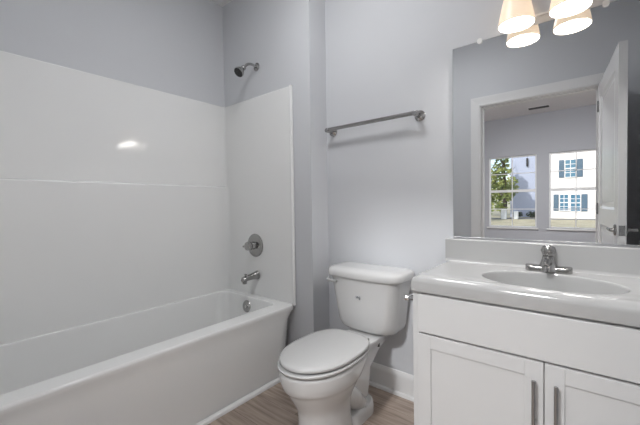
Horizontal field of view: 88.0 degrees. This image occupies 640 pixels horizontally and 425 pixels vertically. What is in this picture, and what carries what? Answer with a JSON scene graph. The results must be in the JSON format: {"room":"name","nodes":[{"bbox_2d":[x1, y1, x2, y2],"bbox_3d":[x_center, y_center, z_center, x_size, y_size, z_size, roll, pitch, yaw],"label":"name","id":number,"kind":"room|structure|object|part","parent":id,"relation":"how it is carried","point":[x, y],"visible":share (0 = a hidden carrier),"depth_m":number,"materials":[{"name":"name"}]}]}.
{"room":"bathroom","nodes":[
{"label":"bathroom","id":0,"kind":"room"},
{"bbox_2d":[0,0,224,106],"bbox_3d":[-1.254,-0.272,2.180,0.110,2.720,1.991,0,2,39],"label":"wall","id":1,"kind":"structure","parent":0,"point":[175,47],"depth_m":2.13,"materials":[{"name":"white paint"}]},
{"bbox_2d":[0,50,295,344],"bbox_3d":[-0.964,-0.091,1.843,0.765,1.467,1.582,0,2,39],"label":"shower surround","id":2,"kind":"object","parent":1,"relation":"attached to","point":[117,198],"visible":1,"depth_m":2.10,"materials":[{"name":"white plastic"}]},
{"bbox_3d":[-0.970,-0.497,1.833,0.765,0.655,1.582,0,2,39],"label":"wall panel","id":3,"kind":"part","parent":2,"relation":"part of","materials":[{"name":"white plastic"}]},
{"bbox_3d":[-0.959,0.228,1.851,0.765,0.828,1.582,0,2,39],"label":"wall panel","id":4,"kind":"part","parent":2,"relation":"part of","materials":[{"name":"white plastic"}]},
{"bbox_2d":[241,271,259,283],"bbox_3d":[-0.510,0.472,2.410,0.062,0.078,0.139,0,2,39],"label":"tub spout","id":5,"kind":"object","parent":2,"relation":"attached to","point":[255,275],"visible":1,"depth_m":2.39,"materials":[{"name":"silver metal"}]},
{"bbox_2d":[242,234,262,256],"bbox_3d":[-0.508,0.245,2.434,0.172,0.172,0.087,0,2,39],"label":"shower valve","id":6,"kind":"object","parent":2,"relation":"attached to","point":[254,245],"visible":1,"depth_m":2.43,"materials":[{"name":"silver metal"}]},
{"bbox_3d":[-0.523,0.246,2.416,0.066,0.066,0.040,0,2,39],"label":"knob","id":7,"kind":"part","parent":6,"relation":"part of","materials":[{"name":"silver metal"}]},
{"bbox_2d":[210,0,231,6],"bbox_3d":[-0.204,-1.675,1.274,2.870,0.100,1.991,0,2,39],"label":"ceiling","id":8,"kind":"structure","parent":0,"point":[221,3],"depth_m":2.60,"materials":[{"name":"white paint"}]},
{"bbox_2d":[222,0,329,345],"bbox_3d":[-0.319,-0.294,2.517,0.913,2.720,0.287,0,2,39],"label":"wall","id":9,"kind":"structure","parent":0,"point":[286,38],"depth_m":2.20,"materials":[{"name":"white paint"}]},
{"bbox_2d":[234,63,258,76],"bbox_3d":[-0.524,-1.020,2.353,0.072,0.141,0.188,0,2,39],"label":"shower","id":10,"kind":"object","parent":9,"relation":"attached to","point":[239,71],"visible":1,"depth_m":2.32,"materials":[{"name":"silver metal"}]},
{"bbox_3d":[-0.501,-1.048,2.376,0.020,0.056,0.120,0,2,41],"label":"shower arm","id":11,"kind":"part","parent":10,"relation":"part of","materials":[{"name":"silver metal"}]},
{"bbox_2d":[208,382,413,424],"bbox_3d":[-1.203,1.196,-0.202,6.800,0.100,5.701,0,2,39],"label":"floor","id":12,"kind":"structure","parent":0,"point":[273,406],"depth_m":1.80,"materials":[{"name":"wood"}]},
{"bbox_2d":[0,289,292,424],"bbox_3d":[-0.952,0.867,1.868,0.738,0.451,1.580,0,2,39],"label":"bathtub","id":13,"kind":"object","parent":12,"relation":"on","point":[183,362],"visible":0.93,"depth_m":1.73,"materials":[{"name":"white plastic"}]},
{"bbox_2d":[195,376,279,424],"bbox_3d":[-0.687,1.084,1.586,0.022,0.022,1.470,0,2,39],"label":"trim","id":14,"kind":"structure","parent":13,"relation":"attached to","point":[213,417],"depth_m":1.86,"materials":[{"name":"white paint"}]},
{"bbox_3d":[-0.537,0.691,2.445,0.088,0.087,0.033,0,2,39],"label":"overflow plate","id":15,"kind":"part","parent":13,"relation":"part of","materials":[{"name":"silver metal"}]},
{"bbox_2d":[277,262,413,424],"bbox_3d":[0.108,0.702,1.719,0.486,0.757,0.800,0,2,39],"label":"toilet","id":16,"kind":"object","parent":12,"relation":"on","point":[325,374],"visible":1,"depth_m":1.69,"materials":[{"name":"white ceramic"}]},
{"bbox_3d":[0.014,0.687,1.602,0.348,0.016,0.501,0,2,39],"label":"seat","id":17,"kind":"part","parent":16,"relation":"part of","materials":[{"name":"grey plastic"}]},
{"bbox_3d":[0.022,0.891,1.613,0.340,0.386,0.502,0,2,39],"label":"bowl","id":18,"kind":"part","parent":16,"relation":"part of","materials":[{"name":"grey ceramic"}]},
{"bbox_3d":[0.021,0.662,1.610,0.342,0.024,0.494,0,2,39],"label":"lid","id":19,"kind":"part","parent":16,"relation":"part of","materials":[{"name":"grey plastic"}]},
{"bbox_3d":[0.076,0.402,1.970,0.072,0.026,0.033,0,2,39],"label":"flush lever","id":20,"kind":"part","parent":16,"relation":"part of","materials":[{"name":"grey metal"}]},
{"bbox_3d":[0.275,0.344,1.922,0.486,0.058,0.238,0,2,39],"label":"tank lid","id":21,"kind":"part","parent":16,"relation":"part of","materials":[{"name":"grey ceramic"}]},
{"bbox_3d":[0.283,0.528,1.933,0.448,0.308,0.213,0,2,39],"label":"tank","id":22,"kind":"part","parent":16,"relation":"part of","materials":[{"name":"grey ceramic"}]},
{"bbox_2d":[413,291,639,424],"bbox_3d":[0.885,0.704,1.285,0.929,0.752,0.491,0,2,39],"label":"vanity cabinet","id":23,"kind":"object","parent":12,"relation":"on","point":[476,362],"visible":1,"depth_m":1.17,"materials":[{"name":"white paint"}]},
{"bbox_2d":[404,293,412,300],"bbox_3d":[0.461,0.387,1.552,0.067,0.042,0.187,0,2,39],"label":"toilet paper holder","id":24,"kind":"object","parent":23,"relation":"attached to","point":[406,297],"visible":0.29,"depth_m":1.50,"materials":[{"name":"silver metal"}]},
{"bbox_3d":[0.592,0.739,1.268,0.442,0.461,0.017,0,2,39],"label":"door","id":25,"kind":"part","parent":23,"relation":"part of","materials":[{"name":"grey paint"}]},
{"bbox_2d":[411,238,639,326],"bbox_3d":[0.890,0.284,1.288,0.930,0.283,0.458,0,2,39],"label":"countertop","id":26,"kind":"structure","parent":23,"relation":"on","point":[603,285],"depth_m":1.32,"materials":[{"name":"grey stone"}]},
{"bbox_2d":[525,245,572,273],"bbox_3d":[0.961,0.197,1.416,0.159,0.115,0.149,-1,1,-16],"label":"faucet","id":27,"kind":"object","parent":26,"relation":"on","point":[548,264],"visible":1,"depth_m":1.40,"materials":[{"name":"silver metal"}]},
{"bbox_3d":[0.943,0.212,1.376,0.034,0.046,0.121,0,2,39],"label":"spout","id":28,"kind":"part","parent":27,"relation":"part of","materials":[{"name":"silver metal"}]},
{"bbox_3d":[0.981,0.162,1.423,0.057,0.046,0.054,0,2,39],"label":"handle","id":29,"kind":"part","parent":27,"relation":"part of","materials":[{"name":"silver metal"}]},
{"bbox_3d":[0.980,0.240,1.422,0.168,0.027,0.054,0,2,39],"label":"plate","id":30,"kind":"part","parent":27,"relation":"part of","materials":[{"name":"silver metal"}]},
{"bbox_3d":[0.759,0.423,1.121,0.885,0.159,0.017,0,2,39],"label":"drawer","id":31,"kind":"part","parent":23,"relation":"part of","materials":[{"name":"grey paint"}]},
{"bbox_3d":[0.725,0.647,1.122,0.012,0.167,0.039,0,2,39],"label":"handle","id":32,"kind":"part","parent":23,"relation":"part of","materials":[{"name":"silver metal"}]},
{"bbox_3d":[0.773,0.647,1.083,0.012,0.167,0.039,0,2,39],"label":"handle","id":33,"kind":"part","parent":23,"relation":"part of","materials":[{"name":"silver metal"}]},
{"bbox_3d":[0.936,0.740,0.988,0.440,0.461,0.017,0,2,39],"label":"door","id":34,"kind":"part","parent":23,"relation":"part of","materials":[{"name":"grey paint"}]},
{"bbox_2d":[325,0,616,374],"bbox_3d":[0.803,-0.290,1.710,1.847,2.720,0.120,0,2,39],"label":"wall","id":35,"kind":"structure","parent":0,"point":[390,182],"depth_m":1.94,"materials":[{"name":"white paint"}]},
{"bbox_2d":[325,110,424,136],"bbox_3d":[0.296,-0.533,1.986,0.657,0.060,0.082,0,2,39],"label":"towel bar","id":36,"kind":"object","parent":35,"relation":"attached to","point":[419,115],"visible":1,"depth_m":1.91,"materials":[{"name":"silver metal"}]},
{"bbox_3d":[0.065,-0.534,2.174,0.060,0.060,0.082,0,2,39],"label":"post","id":37,"kind":"part","parent":36,"relation":"part of","materials":[{"name":"silver metal"}]},
{"bbox_3d":[0.528,-0.531,1.797,0.060,0.060,0.082,0,2,39],"label":"post","id":38,"kind":"part","parent":36,"relation":"part of","materials":[{"name":"silver metal"}]},
{"bbox_2d":[369,362,413,401],"bbox_3d":[0.371,1.000,2.014,0.805,0.138,0.028,0,2,39],"label":"baseboard","id":39,"kind":"structure","parent":35,"relation":"attached to","point":[393,381],"depth_m":1.97,"materials":[{"name":"white paint"}]},
{"bbox_2d":[445,238,639,277],"bbox_3d":[1.024,0.196,1.452,0.930,0.117,0.030,0,2,39],"label":"backsplash","id":40,"kind":"structure","parent":35,"relation":"attached to","point":[601,260],"depth_m":1.44,"materials":[{"name":"grey stone"}]},
{"bbox_2d":[498,0,592,32],"bbox_3d":[0.936,-0.921,1.393,0.328,0.207,0.168,0,2,39],"label":"vanity light","id":41,"kind":"object","parent":35,"relation":"attached to","point":[516,15],"visible":1,"depth_m":1.40,"materials":[{"name":"white glass"}]},
{"bbox_3d":[0.855,-0.897,1.443,0.140,0.159,0.140,0,2,39],"label":"lamp shade","id":42,"kind":"part","parent":41,"relation":"part of","materials":[{"name":"beige glass"}]},
{"bbox_2d":[499,16,533,30],"bbox_3d":[0.856,-0.825,1.444,0.131,0.004,0.131,-2,2,-28],"label":"diffuser","id":43,"kind":"object","parent":41,"relation":"attached to","point":[507,23],"depth_m":1.44,"materials":[{"name":"white glass"}]},
{"bbox_2d":[550,0,590,15],"bbox_3d":[1.002,-0.824,1.326,0.131,0.004,0.131,0,1,17],"label":"diffuser","id":44,"kind":"object","parent":41,"relation":"attached to","point":[558,7],"depth_m":1.33,"materials":[{"name":"white glass"}]},
{"bbox_3d":[1.000,-0.896,1.324,0.140,0.159,0.140,0,2,39],"label":"lamp shade","id":45,"kind":"part","parent":41,"relation":"part of","materials":[{"name":"beige glass"}]},
{"bbox_2d":[453,0,639,247],"bbox_3d":[0.972,-0.356,1.485,0.729,0.989,0.012,0,2,39],"label":"wall mirror","id":46,"kind":"object","parent":35,"relation":"attached to","point":[546,115],"visible":1,"depth_m":1.45,"materials":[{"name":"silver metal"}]}
]}

